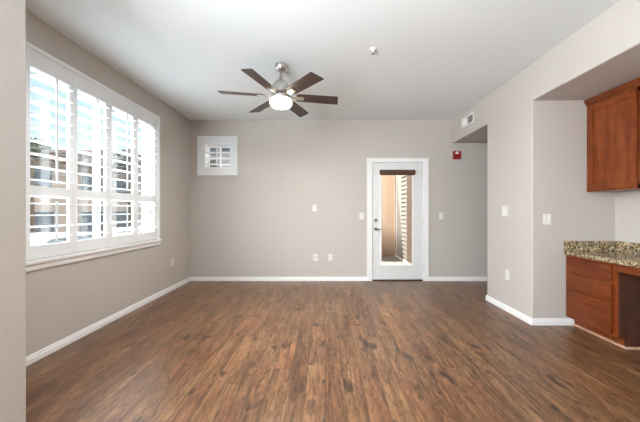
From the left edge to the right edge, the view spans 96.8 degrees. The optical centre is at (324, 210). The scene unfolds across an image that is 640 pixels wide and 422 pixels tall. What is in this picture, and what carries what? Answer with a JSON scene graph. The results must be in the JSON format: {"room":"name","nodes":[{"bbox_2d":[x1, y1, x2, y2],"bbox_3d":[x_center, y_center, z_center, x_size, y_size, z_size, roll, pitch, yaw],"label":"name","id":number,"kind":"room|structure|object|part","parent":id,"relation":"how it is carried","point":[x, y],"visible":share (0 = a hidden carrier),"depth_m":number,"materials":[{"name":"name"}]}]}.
{"room":"empty living room","nodes":[
{"label":"empty living room","id":0,"kind":"room"},
{"bbox_2d":[0,0,25,421],"bbox_3d":[-1.875,-0.180,-0.907,0.850,2.740,4.585,0,0,0],"label":"wall","id":1,"kind":"structure","parent":0,"point":[12,12],"depth_m":1.32,"materials":[{"name":"paint"}]},
{"bbox_2d":[26,10,189,355],"bbox_3d":[-2.375,-0.130,0.745,0.150,2.840,8.190,0,0,0],"label":"wall","id":2,"kind":"structure","parent":0,"point":[64,300],"depth_m":3.09,"materials":[{"name":"paint"}]},
{"bbox_2d":[26,41,161,271],"bbox_3d":[-2.354,-0.413,3.013,0.192,1.763,1.835,0,0,0],"label":"window","id":3,"kind":"structure","parent":2,"relation":"in","point":[46,262],"depth_m":3.00,"materials":[{"name":"white paint"}]},
{"bbox_2d":[26,49,73,259],"bbox_3d":[-2.295,-0.432,2.369,0.122,1.620,0.428,0,0,0],"label":"plantation shutter","id":4,"kind":"object","parent":3,"relation":"attached to","point":[34,61],"visible":0.8,"depth_m":2.37,"materials":[{"name":"white paint"}]},
{"bbox_3d":[-2.240,0.080,2.373,0.012,0.320,0.012,0,0,0],"label":"tilt rod","id":5,"kind":"part","parent":4,"relation":"part of","materials":[{"name":"white paint"}]},
{"bbox_3d":[-2.240,-0.670,2.373,0.012,0.880,0.012,0,0,0],"label":"tilt rod","id":6,"kind":"part","parent":4,"relation":"part of","materials":[{"name":"white paint"}]},
{"bbox_3d":[-2.428,-0.425,3.011,0.035,1.590,1.668,0,0,0],"label":"frame","id":7,"kind":"part","parent":3,"relation":"part of","materials":[{"name":"white paint"}]},
{"bbox_2d":[74,75,109,251],"bbox_3d":[-2.295,-0.432,2.796,0.122,1.620,0.422,0,0,0],"label":"plantation shutter","id":8,"kind":"object","parent":3,"relation":"attached to","point":[80,85],"visible":0.94,"depth_m":2.78,"materials":[{"name":"white paint"}]},
{"bbox_3d":[-2.240,0.080,2.796,0.012,0.320,0.012,0,0,0],"label":"tilt rod","id":9,"kind":"part","parent":8,"relation":"part of","materials":[{"name":"white paint"}]},
{"bbox_3d":[-2.240,-0.670,2.796,0.012,0.880,0.012,0,0,0],"label":"tilt rod","id":10,"kind":"part","parent":8,"relation":"part of","materials":[{"name":"white paint"}]},
{"bbox_3d":[-2.279,0.426,3.013,0.042,0.083,1.835,0,0,0],"label":"sill","id":11,"kind":"part","parent":3,"relation":"part of","materials":[{"name":"white paint"}]},
{"bbox_2d":[109,94,136,246],"bbox_3d":[-2.295,-0.432,3.220,0.122,1.620,0.422,0,0,0],"label":"plantation shutter","id":12,"kind":"object","parent":3,"relation":"attached to","point":[114,102],"visible":0.9,"depth_m":3.21,"materials":[{"name":"white paint"}]},
{"bbox_3d":[-2.240,-0.670,3.220,0.012,0.880,0.012,0,0,0],"label":"tilt rod","id":13,"kind":"part","parent":12,"relation":"part of","materials":[{"name":"white paint"}]},
{"bbox_2d":[136,109,157,241],"bbox_3d":[-2.295,-0.432,3.647,0.122,1.620,0.428,0,0,0],"label":"plantation shutter","id":14,"kind":"object","parent":3,"relation":"attached to","point":[140,115],"visible":0.89,"depth_m":3.64,"materials":[{"name":"white paint"}]},
{"bbox_3d":[-2.240,-0.670,3.643,0.012,0.880,0.012,0,0,0],"label":"tilt rod","id":15,"kind":"part","parent":14,"relation":"part of","materials":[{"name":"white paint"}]},
{"bbox_2d":[26,277,189,365],"bbox_3d":[-2.293,1.155,3.112,0.014,0.070,3.455,0,0,0],"label":"baseboard","id":16,"kind":"structure","parent":2,"relation":"attached to","point":[42,353],"depth_m":2.80,"materials":[{"name":"white paint"}]},
{"bbox_2d":[26,0,619,119],"bbox_3d":[0.650,-1.600,0.820,6.200,0.100,8.340,0,0,0],"label":"ceiling","id":17,"kind":"structure","parent":0,"point":[432,59],"depth_m":2.64,"materials":[{"name":"paint"}]},
{"bbox_2d":[217,62,337,116],"bbox_3d":[-0.469,-1.324,3.020,1.222,0.452,1.231,0,0,0],"label":"ceiling fan","id":18,"kind":"object","parent":17,"relation":"hanging from","point":[280,98],"visible":1,"depth_m":2.94,"materials":[{"name":"brown wood"}]},
{"bbox_3d":[-0.861,-1.216,2.947,0.467,0.008,0.136,0,13,-11],"label":"fan blade","id":19,"kind":"part","parent":18,"relation":"part of","materials":[{"name":"brown wood"}]},
{"bbox_3d":[-0.602,-1.216,2.644,0.136,0.008,0.467,14,5,19],"label":"fan blade","id":20,"kind":"part","parent":18,"relation":"part of","materials":[{"name":"brown wood"}]},
{"bbox_3d":[-0.728,-1.216,3.323,0.136,0.008,0.467,-17,11,-39],"label":"fan blade","id":21,"kind":"part","parent":18,"relation":"part of","materials":[{"name":"brown wood"}]},
{"bbox_3d":[-0.469,-1.138,3.020,0.232,0.080,0.232,0,0,0],"label":"lamp shade","id":22,"kind":"part","parent":18,"relation":"part of","materials":[{"name":"white glass"}]},
{"bbox_3d":[-0.336,-1.216,3.396,0.136,0.008,0.467,-14,-5,19],"label":"fan blade","id":23,"kind":"part","parent":18,"relation":"part of","materials":[{"name":"brown wood"}]},
{"bbox_3d":[-0.210,-1.216,2.717,0.136,0.008,0.467,17,-11,-39],"label":"fan blade","id":24,"kind":"part","parent":18,"relation":"part of","materials":[{"name":"brown wood"}]},
{"bbox_3d":[-0.077,-1.216,3.093,0.467,0.008,0.136,0,-13,-11],"label":"fan blade","id":25,"kind":"part","parent":18,"relation":"part of","materials":[{"name":"brown wood"}]},
{"bbox_2d":[369,47,376,54],"bbox_3d":[0.460,-1.526,2.720,0.072,0.048,0.072,0,0,0],"label":"sprinkler head","id":26,"kind":"object","parent":17,"relation":"attached to","point":[372,49],"visible":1,"depth_m":2.71},
{"bbox_2d":[26,281,639,421],"bbox_3d":[0.650,1.240,0.755,6.200,0.100,8.210,0,0,0],"label":"floor","id":27,"kind":"structure","parent":0,"point":[199,351],"depth_m":2.25,"materials":[{"name":"brown wood"}]},
{"bbox_2d":[566,255,639,349],"bbox_3d":[2.768,0.822,2.133,0.542,0.736,1.666,0,0,0],"label":"base cabinet","id":28,"kind":"object","parent":27,"relation":"on","point":[603,298],"visible":0.92,"depth_m":2.54,"materials":[{"name":"brown wood"}]},
{"bbox_3d":[2.507,0.940,2.712,0.020,0.276,0.465,0,0,0],"label":"drawer","id":29,"kind":"part","parent":28,"relation":"part of","materials":[{"name":"brown wood"}]},
{"bbox_3d":[2.507,0.708,2.712,0.020,0.156,0.465,0,0,0],"label":"drawer","id":30,"kind":"part","parent":28,"relation":"part of","materials":[{"name":"brown wood"}]},
{"bbox_3d":[2.507,0.544,2.712,0.020,0.140,0.465,0,0,0],"label":"drawer","id":31,"kind":"part","parent":28,"relation":"part of","materials":[{"name":"brown wood"}]},
{"bbox_3d":[2.527,0.776,2.708,0.019,0.644,0.517,0,0,0],"label":"frame","id":32,"kind":"part","parent":28,"relation":"part of","materials":[{"name":"brown wood"}]},
{"bbox_2d":[564,241,639,267],"bbox_3d":[2.765,0.382,1.843,0.547,0.142,2.246,0,0,0],"label":"countertop","id":33,"kind":"structure","parent":28,"relation":"on","point":[617,252],"depth_m":2.84,"materials":[{"name":"stone"}]},
{"bbox_3d":[2.811,1.181,2.700,0.456,0.019,0.532,0,0,0],"label":"shoe molding","id":34,"kind":"part","parent":28,"relation":"part of","materials":[{"name":"white wood"}]},
{"bbox_3d":[2.788,0.822,2.458,0.502,0.736,0.018,0,0,0],"label":"panel","id":35,"kind":"part","parent":28,"relation":"part of","materials":[{"name":"brown wood"}]},
{"bbox_2d":[190,120,486,276],"bbox_3d":[0.650,-0.130,4.915,6.200,2.840,0.150,0,0,0],"label":"wall","id":36,"kind":"structure","parent":0,"point":[258,221],"depth_m":4.84,"materials":[{"name":"paint"}]},
{"bbox_2d":[197,136,237,174],"bbox_3d":[-1.823,-0.938,4.897,0.681,0.665,0.185,0,0,0],"label":"window","id":37,"kind":"structure","parent":36,"relation":"in","point":[198,137],"depth_m":4.80,"materials":[{"name":"white paint"}]},
{"bbox_2d":[200,139,234,172],"bbox_3d":[-1.823,-0.938,4.816,0.591,0.575,0.116,0,0,0],"label":"plantation shutter","id":38,"kind":"object","parent":37,"relation":"attached to","point":[203,169],"visible":1,"depth_m":4.81,"materials":[{"name":"white paint"}]},
{"bbox_3d":[-1.820,-0.940,4.960,0.450,0.430,0.040,0,0,0],"label":"frame","id":39,"kind":"part","parent":37,"relation":"part of","materials":[{"name":"white paint"}]},
{"bbox_2d":[312,205,316,210],"bbox_3d":[-0.179,-0.050,4.831,0.072,0.115,0.018,0,0,0],"label":"light switch","id":40,"kind":"object","parent":36,"relation":"attached to","point":[314,207],"visible":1,"depth_m":4.83,"materials":[{"name":"white plastic"}]},
{"bbox_2d":[313,254,317,260],"bbox_3d":[-0.162,0.789,4.835,0.072,0.115,0.009,0,0,0],"label":"wall jack","id":41,"kind":"object","parent":36,"relation":"attached to","point":[315,256],"visible":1,"depth_m":4.83,"materials":[{"name":"white plastic"}]},
{"bbox_2d":[190,277,486,280],"bbox_3d":[0.625,1.155,4.833,5.850,0.070,0.014,0,0,0],"label":"baseboard","id":42,"kind":"structure","parent":36,"relation":"attached to","point":[191,278],"depth_m":4.83,"materials":[{"name":"white paint"}]},
{"bbox_2d":[359,213,363,218],"bbox_3d":[0.622,0.085,4.834,0.072,0.115,0.012,0,0,0],"label":"light switch","id":43,"kind":"object","parent":36,"relation":"attached to","point":[361,215],"visible":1,"depth_m":4.83,"materials":[{"name":"white plastic"}]},
{"bbox_2d":[372,163,422,280],"bbox_3d":[1.239,0.183,4.889,0.862,2.013,0.202,0,0,0],"label":"door","id":44,"kind":"structure","parent":36,"relation":"in","point":[380,272],"depth_m":4.85,"materials":[{"name":"paint"}]},
{"bbox_2d":[380,170,414,173],"bbox_3d":[1.228,-0.660,4.817,0.600,0.076,0.050,0,0,0],"label":"roller shade","id":45,"kind":"object","parent":44,"relation":"attached to","point":[381,171],"depth_m":4.79,"materials":[{"name":"brown fabric"}]},
{"bbox_2d":[367,158,428,280],"bbox_3d":[1.236,0.145,4.903,1.048,2.090,0.174,0,0,0],"label":"trim","id":46,"kind":"structure","parent":36,"relation":"attached to","point":[425,161],"depth_m":4.82,"materials":[{"name":"white paint"}]},
{"bbox_2d":[453,151,460,158],"bbox_3d":[2.234,-0.947,4.809,0.124,0.138,0.062,0,0,0],"label":"fire alarm strobe","id":47,"kind":"object","parent":36,"relation":"attached to","point":[456,154],"visible":1,"depth_m":4.79,"materials":[{"name":"red plastic"}]},
{"bbox_2d":[382,175,393,255],"bbox_3d":[0.925,-0.260,7.650,1.850,2.900,0.140,0,0,0],"label":"wall","id":48,"kind":"structure","parent":0,"point":[387,180],"depth_m":7.58,"materials":[{"name":"beige paint"}]},
{"bbox_2d":[394,175,394,255],"bbox_3d":[1.950,-0.200,6.370,0.200,3.020,2.760,0,0,0],"label":"wall","id":49,"kind":"structure","parent":0,"point":[394,175],"depth_m":7.56,"materials":[{"name":"beige paint"}]},
{"bbox_2d":[395,175,411,264],"bbox_3d":[1.867,0.010,6.545,0.066,2.360,1.770,0,0,0],"label":"window","id":50,"kind":"structure","parent":49,"relation":"in","point":[400,180],"depth_m":6.86,"materials":[{"name":"glass"},{"name":"white paint"}]},
{"bbox_3d":[1.838,-0.020,7.395,0.008,2.300,0.050,0,0,0],"label":"corner post","id":51,"kind":"part","parent":50,"relation":"part of","materials":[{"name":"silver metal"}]},
{"bbox_3d":[1.871,0.015,6.880,0.030,2.250,0.960,0,0,0],"label":"frame","id":52,"kind":"part","parent":50,"relation":"part of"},
{"bbox_2d":[407,175,411,263],"bbox_3d":[1.839,0.005,6.085,0.038,2.250,0.670,0,0,0],"label":"vertical blind","id":53,"kind":"object","parent":50,"relation":"attached to","point":[409,177],"visible":0.36,"depth_m":6.18,"materials":[{"name":"plastic"}]},
{"bbox_2d":[382,256,407,264],"bbox_3d":[0.925,1.252,6.370,1.850,0.115,2.760,0,0,0],"label":"floor","id":54,"kind":"structure","parent":0,"point":[386,260],"depth_m":6.72,"materials":[{"name":"concrete"}]},
{"bbox_2d":[452,0,639,317],"bbox_3d":[2.957,-0.155,0.745,1.587,2.790,8.190,0,0,0],"label":"wall","id":55,"kind":"structure","parent":0,"point":[533,126],"depth_m":2.97,"materials":[{"name":"paint"}]},
{"bbox_2d":[461,111,473,129],"bbox_3d":[2.157,-1.367,4.305,0.012,0.165,0.370,0,0,0],"label":"air vent","id":56,"kind":"object","parent":55,"relation":"in","point":[466,121],"visible":1,"depth_m":4.29,"materials":[{"name":"white plastic"}]},
{"bbox_2d":[502,206,507,215],"bbox_3d":[2.147,0.000,3.390,0.032,0.120,0.076,0,0,0],"label":"light switch","id":57,"kind":"object","parent":55,"relation":"attached to","point":[504,208],"visible":1,"depth_m":3.36,"materials":[{"name":"white plastic"}]},
{"bbox_2d":[505,270,509,280],"bbox_3d":[2.159,0.757,3.360,0.009,0.115,0.072,0,0,0],"label":"wall outlet","id":58,"kind":"object","parent":55,"relation":"attached to","point":[507,272],"visible":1,"depth_m":3.35,"materials":[{"name":"white plastic"}]},
{"bbox_2d":[486,295,574,324],"bbox_3d":[2.849,1.155,3.378,1.401,0.070,0.851,0,0,0],"label":"baseboard","id":59,"kind":"structure","parent":55,"relation":"attached to","point":[532,321],"depth_m":2.96,"materials":[{"name":"white paint"}]},
{"bbox_2d":[543,214,550,224],"bbox_3d":[2.319,0.084,2.961,0.082,0.115,0.012,0,0,0],"label":"light switch","id":60,"kind":"object","parent":55,"relation":"attached to","point":[546,217],"visible":1,"depth_m":2.96,"materials":[{"name":"white plastic"}]},
{"bbox_2d":[564,241,639,253],"bbox_3d":[2.765,0.363,1.843,0.547,0.104,2.246,0,0,0],"label":"backsplash","id":61,"kind":"structure","parent":55,"relation":"attached to","point":[629,247],"depth_m":2.95,"materials":[{"name":"stone"}]},
{"bbox_2d":[584,77,639,191],"bbox_3d":[2.869,-0.673,2.493,0.339,0.950,0.946,0,0,0],"label":"upper cabinet","id":62,"kind":"object","parent":55,"relation":"attached to","point":[613,115],"visible":1,"depth_m":2.68,"materials":[{"name":"brown wood"}]},
{"bbox_3d":[2.869,-1.118,2.493,0.339,0.060,0.946,0,0,0],"label":"crown molding","id":63,"kind":"part","parent":62,"relation":"part of","materials":[{"name":"brown wood"}]},
{"bbox_3d":[2.732,-0.641,2.704,0.005,0.758,0.372,0,0,0],"label":"inset panel","id":64,"kind":"part","parent":62,"relation":"part of","materials":[{"name":"brown wood"}]},
{"label":"outside","id":65,"kind":"structure","parent":0,"visible":0},
{"bbox_3d":[0.000,2.040,20.000,120.000,0.100,120.000,0,0,0],"label":"ground","id":66,"kind":"structure","parent":65,"visible":0},
{"bbox_2d":[30,137,52,232],"bbox_3d":[-10.190,-0.290,9.899,1.025,4.561,1.034,0,0,0],"label":"leafy tree","id":67,"kind":"object","parent":66,"relation":"on","point":[34,147],"visible":0.49,"depth_m":9.87,"materials":[{"name":"green plant"}]},
{"bbox_2d":[30,232,100,245],"bbox_3d":[-7.600,1.305,7.604,1.800,1.370,4.293,0,0,0],"label":"parked car","id":68,"kind":"object","parent":66,"relation":"on","point":[36,234],"visible":0.02,"depth_m":7.35,"materials":[{"name":"silver metal"}]},
{"bbox_2d":[30,154,141,236],"bbox_3d":[-14.500,-0.210,12.500,7.000,4.400,12.000,0,0,0],"label":"apartment building","id":69,"kind":"structure","parent":66,"relation":"on","point":[43,174],"depth_m":13.15,"materials":[{"name":"paint"}]},
{"bbox_3d":[-11.445,-1.260,11.325,0.010,1.000,1.150,0,0,0],"label":"pane","id":70,"kind":"part","parent":69,"relation":"part of","materials":[{"name":"grey glass"}]},
{"bbox_3d":[-11.445,0.615,11.375,0.010,1.150,1.250,0,0,0],"label":"pane","id":71,"kind":"part","parent":69,"relation":"part of","materials":[{"name":"grey glass"}]},
{"bbox_3d":[-11.445,-1.260,13.975,0.010,1.000,1.150,0,0,0],"label":"pane","id":72,"kind":"part","parent":69,"relation":"part of","materials":[{"name":"grey glass"}]},
{"bbox_3d":[-11.445,0.615,14.025,0.010,1.150,1.250,0,0,0],"label":"pane","id":73,"kind":"part","parent":69,"relation":"part of","materials":[{"name":"grey glass"}]},
{"bbox_3d":[-11.445,0.615,16.175,0.010,1.150,1.250,0,0,0],"label":"pane","id":74,"kind":"part","parent":69,"relation":"part of","materials":[{"name":"grey glass"}]},
{"bbox_3d":[-11.445,-1.260,16.125,0.010,1.000,1.150,0,0,0],"label":"pane","id":75,"kind":"part","parent":69,"relation":"part of","materials":[{"name":"grey glass"}]},
{"bbox_2d":[48,150,141,173],"bbox_3d":[-18.300,-1.185,27.000,7.000,6.350,15.000,0,0,0],"label":"apartment building","id":76,"kind":"structure","parent":66,"relation":"on","point":[61,153],"depth_m":20.00,"materials":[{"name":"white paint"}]},
{"bbox_2d":[112,226,141,235],"bbox_3d":[-7.800,1.315,13.000,0.200,1.350,5.000,0,0,0],"label":"wall","id":77,"kind":"structure","parent":66,"relation":"on","point":[121,228],"depth_m":10.83,"materials":[{"name":"white paint"}]},
{"bbox_2d":[112,148,141,226],"bbox_3d":[-9.569,-0.512,13.914,1.526,5.005,1.515,0,0,0],"label":"leafy tree","id":78,"kind":"object","parent":66,"relation":"on","point":[117,156],"visible":0.45,"depth_m":13.73,"materials":[{"name":"green plant"}]},
{"bbox_2d":[210,159,216,166],"bbox_3d":[-7.075,-0.647,17.000,1.188,5.274,1.225,0,0,0],"label":"leafy tree","id":79,"kind":"object","parent":66,"relation":"on","point":[211,160],"visible":0.16,"depth_m":16.85,"materials":[{"name":"green plant"}]},
{"bbox_2d":[210,148,229,166],"bbox_3d":[-10.500,-3.335,31.000,8.000,10.650,7.000,0,0,0],"label":"house","id":80,"kind":"structure","parent":66,"relation":"on","point":[211,149],"depth_m":28.00,"materials":[{"name":"white paint"}]},
{"bbox_3d":[-11.350,-5.985,27.945,1.300,0.850,0.010,0,0,0],"label":"pane","id":81,"kind":"part","parent":80,"relation":"part of","materials":[{"name":"grey glass"}]},
{"bbox_3d":[-9.450,-6.010,27.945,1.500,0.600,0.010,0,0,0],"label":"pane","id":82,"kind":"part","parent":80,"relation":"part of","materials":[{"name":"grey glass"}]}
]}

